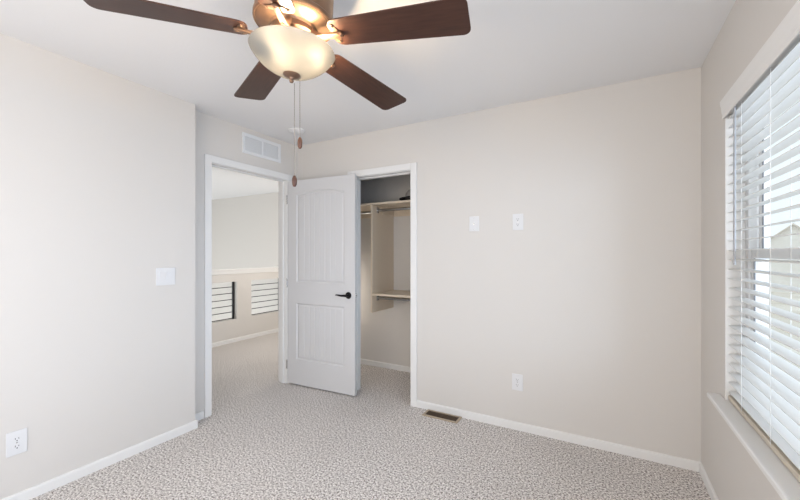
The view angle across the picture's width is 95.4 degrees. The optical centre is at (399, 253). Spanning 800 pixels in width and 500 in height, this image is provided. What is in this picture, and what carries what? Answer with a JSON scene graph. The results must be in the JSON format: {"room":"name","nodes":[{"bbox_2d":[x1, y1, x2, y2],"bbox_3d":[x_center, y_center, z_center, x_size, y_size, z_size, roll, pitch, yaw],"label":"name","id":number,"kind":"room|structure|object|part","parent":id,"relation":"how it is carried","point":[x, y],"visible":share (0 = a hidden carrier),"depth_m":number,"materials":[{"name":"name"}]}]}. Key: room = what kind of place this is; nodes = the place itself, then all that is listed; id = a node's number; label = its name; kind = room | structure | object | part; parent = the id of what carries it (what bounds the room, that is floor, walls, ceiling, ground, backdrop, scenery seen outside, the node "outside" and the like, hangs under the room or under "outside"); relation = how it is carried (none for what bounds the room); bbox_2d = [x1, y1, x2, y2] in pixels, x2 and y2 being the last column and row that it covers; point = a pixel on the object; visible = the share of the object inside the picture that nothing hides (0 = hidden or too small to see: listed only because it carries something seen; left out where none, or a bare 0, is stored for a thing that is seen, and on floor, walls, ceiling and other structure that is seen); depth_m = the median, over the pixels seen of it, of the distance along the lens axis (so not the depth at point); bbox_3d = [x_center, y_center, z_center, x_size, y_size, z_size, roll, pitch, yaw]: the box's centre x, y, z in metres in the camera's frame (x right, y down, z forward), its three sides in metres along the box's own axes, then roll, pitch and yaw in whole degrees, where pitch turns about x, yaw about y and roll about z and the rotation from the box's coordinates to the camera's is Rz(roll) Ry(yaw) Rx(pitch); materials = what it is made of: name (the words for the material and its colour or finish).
{"room":"empty bedroom","nodes":[
{"label":"empty bedroom","id":0,"kind":"room"},
{"bbox_2d":[0,33,194,499],"bbox_3d":[-2.249,0.093,1.713,0.222,2.440,2.491,0,0,29],"label":"wall","id":1,"kind":"structure","parent":0,"point":[97,166],"depth_m":2.16,"materials":[{"name":"white paint"}]},
{"bbox_2d":[6,428,26,457],"bbox_3d":[-2.007,0.989,1.907,0.009,0.125,0.080,0,0,29],"label":"wall outlet","id":2,"kind":"object","parent":1,"relation":"attached to","point":[16,441],"visible":1,"depth_m":1.90,"materials":[{"name":"white plastic"}]},
{"bbox_2d":[12,436,21,441],"bbox_3d":[-2.005,0.970,1.906,0.002,0.027,0.034,0,0,29],"label":"socket","id":3,"kind":"object","parent":2,"relation":"attached to","point":[14,438],"depth_m":1.91,"materials":[{"name":"grey plastic"}]},
{"bbox_2d":[12,443,21,449],"bbox_3d":[-2.005,1.008,1.906,0.002,0.027,0.034,0,0,29],"label":"socket","id":4,"kind":"object","parent":2,"relation":"attached to","point":[15,446],"depth_m":1.91,"materials":[{"name":"grey plastic"}]},
{"bbox_2d":[1,420,197,499],"bbox_3d":[-2.119,1.284,1.705,0.012,0.059,2.403,0,0,29],"label":"baseboard","id":5,"kind":"structure","parent":1,"relation":"attached to","point":[44,487],"depth_m":2.21,"materials":[{"name":"white paint"}]},
{"bbox_2d":[156,267,174,285],"bbox_3d":[-1.643,0.159,2.556,0.011,0.122,0.128,0,0,29],"label":"light switch","id":6,"kind":"object","parent":1,"relation":"attached to","point":[164,276],"visible":1,"depth_m":2.55,"materials":[{"name":"white plastic"}]},
{"bbox_2d":[212,192,277,320],"bbox_3d":[-2.297,1.544,6.754,4.790,5.340,0.100,0,0,29],"label":"wall","id":7,"kind":"structure","parent":0,"point":[244,228],"depth_m":7.08,"materials":[{"name":"white paint"}]},
{"bbox_2d":[212,272,277,342],"bbox_3d":[-2.989,0.778,4.609,0.120,1.070,4.320,0,0,29],"label":"wall","id":8,"kind":"structure","parent":0,"point":[243,323],"depth_m":5.54,"materials":[{"name":"white paint"}]},
{"bbox_2d":[212,282,233,321],"bbox_3d":[-2.653,0.695,5.208,0.030,0.562,0.623,0,0,29],"label":"metal railing","id":9,"kind":"object","parent":8,"relation":"attached to","point":[232,293],"visible":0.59,"depth_m":5.41,"materials":[{"name":"black"}]},
{"bbox_3d":[-2.507,0.695,5.469,0.030,0.562,0.026,0,0,29],"label":"post","id":10,"kind":"part","parent":9,"relation":"part of","materials":[{"name":"black metal"}]},
{"bbox_2d":[212,267,277,274],"bbox_3d":[-2.988,0.262,4.608,0.173,0.080,4.320,0,0,29],"label":"trim","id":11,"kind":"structure","parent":8,"relation":"attached to","point":[256,269],"depth_m":5.53,"materials":[{"name":"white paint"}]},
{"bbox_2d":[212,328,277,347],"bbox_3d":[-2.931,1.284,4.576,0.012,0.059,4.320,0,0,29],"label":"baseboard","id":12,"kind":"structure","parent":8,"relation":"attached to","point":[241,338],"depth_m":5.54,"materials":[{"name":"white paint"}]},
{"bbox_2d":[251,283,277,314],"bbox_3d":[-2.218,0.695,5.985,0.030,0.562,0.623,0,0,29],"label":"metal railing","id":13,"kind":"object","parent":8,"relation":"attached to","point":[267,283],"visible":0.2,"depth_m":5.97,"materials":[{"name":"black"}]},
{"bbox_2d":[195,110,297,413],"bbox_3d":[-0.911,0.093,4.213,0.113,2.440,3.179,0,0,29],"label":"wall","id":14,"kind":"structure","parent":0,"point":[214,136],"depth_m":2.92,"materials":[{"name":"white paint"}]},
{"bbox_2d":[195,411,203,420],"bbox_3d":[-1.601,1.284,2.852,0.012,0.059,0.129,0,0,29],"label":"baseboard","id":15,"kind":"structure","parent":14,"relation":"attached to","point":[200,415],"depth_m":2.88,"materials":[{"name":"white paint"}]},
{"bbox_2d":[204,154,292,417],"bbox_3d":[-1.391,0.256,3.355,0.145,2.116,0.938,0,0,29],"label":"door frame","id":16,"kind":"structure","parent":14,"relation":"attached to","point":[208,159],"depth_m":3.24,"materials":[{"name":"white paint"}]},
{"bbox_2d":[242,132,280,162],"bbox_3d":[-1.288,-0.990,3.413,0.010,0.182,0.437,0,0,29],"label":"air vent","id":17,"kind":"object","parent":14,"relation":"in","point":[253,145],"visible":1,"depth_m":3.40,"materials":[{"name":"white metal"}]},
{"bbox_2d":[286,174,356,395],"bbox_3d":[-0.777,0.284,3.499,0.824,2.030,0.104,0,0,26],"label":"door","id":18,"kind":"structure","parent":14,"relation":"in","point":[322,212],"depth_m":3.49,"materials":[{"name":"white paint"}]},
{"bbox_3d":[-0.483,0.384,3.339,0.064,0.064,0.040,0,0,26],"label":"handle","id":19,"kind":"part","parent":18,"relation":"part of","materials":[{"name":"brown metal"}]},
{"bbox_2d":[0,0,735,199],"bbox_3d":[-2.101,-1.187,3.452,8.360,0.120,5.670,0,0,29],"label":"ceiling","id":20,"kind":"structure","parent":0,"point":[513,51],"depth_m":2.08,"materials":[{"name":"white paint"}]},
{"bbox_2d":[83,0,470,186],"bbox_3d":[-0.385,-0.694,1.433,1.314,0.866,1.297,0,0,29],"label":"ceiling fan","id":21,"kind":"object","parent":20,"relation":"hanging from","point":[290,40],"visible":1,"depth_m":1.32,"materials":[{"name":"brown wood"}]},
{"bbox_3d":[-0.814,-0.846,1.283,0.513,0.006,0.158,1,10,-18],"label":"fan blade","id":22,"kind":"part","parent":21,"relation":"part of","materials":[{"name":"brown wood"}]},
{"bbox_3d":[-0.664,-0.838,1.755,0.158,0.006,0.513,-8,5,-36],"label":"fan blade","id":23,"kind":"part","parent":21,"relation":"part of","materials":[{"name":"brown wood"}]},
{"bbox_3d":[-0.412,-0.828,0.994,0.158,0.006,0.513,12,1,0],"label":"fan blade","id":24,"kind":"part","parent":21,"relation":"part of","materials":[{"name":"brown wood"}]},
{"bbox_3d":[-0.418,-0.741,1.415,0.323,0.096,0.323,3,0,29],"label":"lamp shade","id":25,"kind":"part","parent":21,"relation":"part of","materials":[{"name":"white glass"}]},
{"bbox_3d":[-0.410,-0.484,1.416,0.004,0.358,0.003,0,0,29],"label":"pull chain","id":26,"kind":"part","parent":21,"relation":"part of","materials":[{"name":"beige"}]},
{"bbox_3d":[-0.169,-0.815,1.758,0.158,0.006,0.513,-9,-8,35],"label":"fan blade","id":27,"kind":"part","parent":21,"relation":"part of","materials":[{"name":"brown wood"}]},
{"bbox_3d":[-0.013,-0.808,1.287,0.513,0.006,0.158,4,-9,18],"label":"fan blade","id":28,"kind":"part","parent":21,"relation":"part of","materials":[{"name":"brown wood"}]},
{"bbox_2d":[288,127,304,134],"bbox_3d":[-0.943,-1.111,3.319,0.150,0.030,0.150,0,0,29],"label":"smoke detector","id":29,"kind":"object","parent":20,"relation":"attached to","point":[291,130],"visible":0.94,"depth_m":3.28,"materials":[{"name":"white plastic"}]},
{"bbox_2d":[30,332,710,499],"bbox_3d":[-0.888,1.373,2.773,5.580,0.120,5.670,0,0,29],"label":"floor","id":30,"kind":"structure","parent":0,"point":[264,437],"depth_m":2.36,"materials":[{"name":"carpet"}]},
{"bbox_2d":[422,409,461,423],"bbox_3d":[0.338,1.308,2.936,0.300,0.010,0.117,0,0,29],"label":"floor vent","id":31,"kind":"object","parent":30,"relation":"in","point":[429,413],"visible":1,"depth_m":2.92,"materials":[{"name":"beige metal"}]},
{"bbox_2d":[361,174,409,366],"bbox_3d":[0.285,0.093,3.984,2.197,2.440,0.070,0,0,29],"label":"wall","id":32,"kind":"structure","parent":0,"point":[385,334],"depth_m":4.17,"materials":[{"name":"white paint"}]},
{"bbox_2d":[361,190,409,312],"bbox_3d":[0.127,-0.025,3.774,2.127,1.266,0.450,0,0,29],"label":"organizer","id":33,"kind":"object","parent":32,"relation":"attached to","point":[382,214],"depth_m":3.88,"materials":[{"name":"beige wood"}]},
{"bbox_3d":[-0.531,-0.452,4.069,0.690,0.031,0.031,0,0,29],"label":"hanging rod","id":34,"kind":"part","parent":33,"relation":"part of","materials":[{"name":"silver metal"}]},
{"bbox_3d":[-0.188,0.052,3.957,0.019,1.113,0.440,0,0,29],"label":"divider panel","id":35,"kind":"part","parent":33,"relation":"part of","materials":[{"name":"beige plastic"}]},
{"bbox_2d":[361,200,409,210],"bbox_3d":[0.127,-0.514,3.774,2.127,0.020,0.450,0,0,29],"label":"shelf","id":36,"kind":"object","parent":33,"relation":"attached to","point":[404,203],"depth_m":3.80,"materials":[{"name":"beige wood"}]},
{"bbox_2d":[372,290,409,297],"bbox_3d":[0.438,0.418,3.603,1.418,0.020,0.445,0,0,29],"label":"shelf","id":37,"kind":"object","parent":33,"relation":"attached to","point":[375,293],"depth_m":3.75,"materials":[{"name":"beige wood"}]},
{"bbox_3d":[0.383,0.464,3.505,1.418,0.031,0.031,0,0,29],"label":"hanging rod","id":38,"kind":"part","parent":33,"relation":"part of","materials":[{"name":"silver metal"}]},
{"bbox_3d":[0.383,-0.459,3.505,1.418,0.031,0.031,0,0,29],"label":"hanging rod","id":39,"kind":"part","parent":33,"relation":"part of","materials":[{"name":"silver metal"}]},
{"bbox_3d":[0.126,-0.591,3.678,0.272,0.133,0.225,0,0,29],"label":"cap","id":40,"kind":"part","parent":33,"relation":"part of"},
{"bbox_2d":[361,359,409,371],"bbox_3d":[0.234,1.284,3.965,2.127,0.059,0.012,0,0,29],"label":"baseboard","id":41,"kind":"structure","parent":32,"relation":"attached to","point":[363,361],"depth_m":4.18,"materials":[{"name":"white paint"}]},
{"bbox_2d":[298,67,700,461],"bbox_3d":[0.465,0.093,3.017,3.457,2.440,0.115,0,0,29],"label":"wall","id":42,"kind":"structure","parent":0,"point":[595,302],"depth_m":2.57,"materials":[{"name":"white paint"}]},
{"bbox_2d":[347,162,416,406],"bbox_3d":[-0.150,0.265,3.352,0.736,2.098,0.131,0,0,29],"label":"door frame","id":43,"kind":"structure","parent":42,"relation":"attached to","point":[412,167],"depth_m":3.14,"materials":[{"name":"white paint"}]},
{"bbox_2d":[469,216,478,230],"bbox_3d":[0.584,-0.237,2.876,0.080,0.118,0.016,0,0,29],"label":"cable jack","id":44,"kind":"object","parent":42,"relation":"attached to","point":[473,220],"visible":1,"depth_m":2.88,"materials":[{"name":"white plastic"}]},
{"bbox_2d":[512,373,522,390],"bbox_3d":[0.875,0.959,2.716,0.078,0.122,0.009,0,0,29],"label":"wall outlet","id":45,"kind":"object","parent":42,"relation":"attached to","point":[517,379],"visible":1,"depth_m":2.71,"materials":[{"name":"white plastic"}]},
{"bbox_2d":[513,214,522,229],"bbox_3d":[0.879,-0.237,2.715,0.078,0.122,0.009,0,0,29],"label":"wall outlet","id":46,"kind":"object","parent":42,"relation":"attached to","point":[517,218],"visible":1,"depth_m":2.71,"materials":[{"name":"white plastic"}]},
{"bbox_2d":[416,400,700,471],"bbox_3d":[0.979,1.284,2.657,1.913,0.059,0.012,0,0,29],"label":"baseboard","id":47,"kind":"structure","parent":42,"relation":"attached to","point":[688,464],"depth_m":2.53,"materials":[{"name":"white paint"}]},
{"bbox_2d":[701,0,797,499],"bbox_3d":[0.988,0.093,0.565,0.148,2.440,3.652,0,0,29],"label":"wall","id":48,"kind":"structure","parent":0,"point":[733,474],"depth_m":1.85,"materials":[{"name":"white paint"}]},
{"bbox_2d":[699,463,718,499],"bbox_3d":[0.940,1.284,0.643,0.012,0.059,3.540,0,0,29],"label":"baseboard","id":49,"kind":"structure","parent":48,"relation":"attached to","point":[704,476],"depth_m":2.02,"materials":[{"name":"white paint"}]},
{"bbox_2d":[707,114,799,499],"bbox_3d":[1.201,-0.001,1.006,0.198,1.453,1.839,0,0,29],"label":"window","id":50,"kind":"structure","parent":48,"relation":"in","point":[782,480],"depth_m":1.68,"materials":[{"name":"white plastic"}]},
{"bbox_3d":[1.170,0.715,1.023,0.128,0.022,1.839,0,0,29],"label":"sill","id":51,"kind":"part","parent":50,"relation":"part of","materials":[{"name":"white paint"}]},
{"bbox_3d":[1.257,-0.006,0.975,0.070,1.440,1.689,0,0,29],"label":"frame","id":52,"kind":"part","parent":50,"relation":"part of","materials":[{"name":"white plastic"}]},
{"bbox_2d":[720,0,799,481],"bbox_3d":[1.183,-0.022,1.016,0.080,1.442,1.713,0,0,29],"label":"window blind","id":53,"kind":"object","parent":50,"relation":"attached to","point":[766,396],"visible":1,"depth_m":1.36,"materials":[{"name":"white plastic"}]},
{"bbox_3d":[1.480,-0.002,1.578,0.002,1.370,0.002,0,0,29],"label":"ladder cord","id":54,"kind":"part","parent":53,"relation":"part of","materials":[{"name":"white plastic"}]},
{"bbox_3d":[1.526,-0.002,1.552,0.002,1.370,0.002,0,0,29],"label":"ladder cord","id":55,"kind":"part","parent":53,"relation":"part of","materials":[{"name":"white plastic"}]},
{"bbox_3d":[1.193,0.688,1.012,0.052,0.022,1.667,0,0,29],"label":"rail","id":56,"kind":"part","parent":53,"relation":"part of","materials":[{"name":"beige plastic"}]},
{"bbox_3d":[1.192,-0.696,1.012,0.060,0.053,1.667,0,0,29],"label":"head rail","id":57,"kind":"part","parent":53,"relation":"part of","materials":[{"name":"white plastic"}]},
{"bbox_3d":[1.326,-0.002,1.303,0.002,1.370,0.002,0,0,29],"label":"ladder cord","id":58,"kind":"part","parent":53,"relation":"part of","materials":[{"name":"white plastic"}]},
{"bbox_3d":[1.372,-0.002,1.278,0.002,1.370,0.002,0,0,29],"label":"ladder cord","id":59,"kind":"part","parent":53,"relation":"part of","materials":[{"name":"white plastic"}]},
{"bbox_3d":[1.270,-0.332,0.967,0.026,0.700,1.599,0,0,29],"label":"sash","id":60,"kind":"part","parent":50,"relation":"part of","materials":[{"name":"white plastic"}]},
{"bbox_3d":[1.245,0.324,0.981,0.026,0.690,1.599,0,0,29],"label":"sash","id":61,"kind":"part","parent":50,"relation":"part of","materials":[{"name":"white plastic"}]},
{"label":"outside","id":62,"kind":"structure","parent":0,"visible":0},
{"bbox_2d":[769,292,799,380],"bbox_3d":[77.437,4.413,13.932,118.500,0.200,220.000,0,0,29],"label":"ground","id":63,"kind":"structure","parent":62,"point":[795,296],"depth_m":25.06,"materials":[{"name":"white"}]},
{"bbox_2d":[769,223,799,292],"bbox_3d":[46.830,0.464,43.460,9.800,7.700,6.000,0,0,-44],"label":"house","id":64,"kind":"structure","parent":63,"relation":"on","point":[782,241],"depth_m":40.77,"materials":[{"name":"white paint"}]}
]}

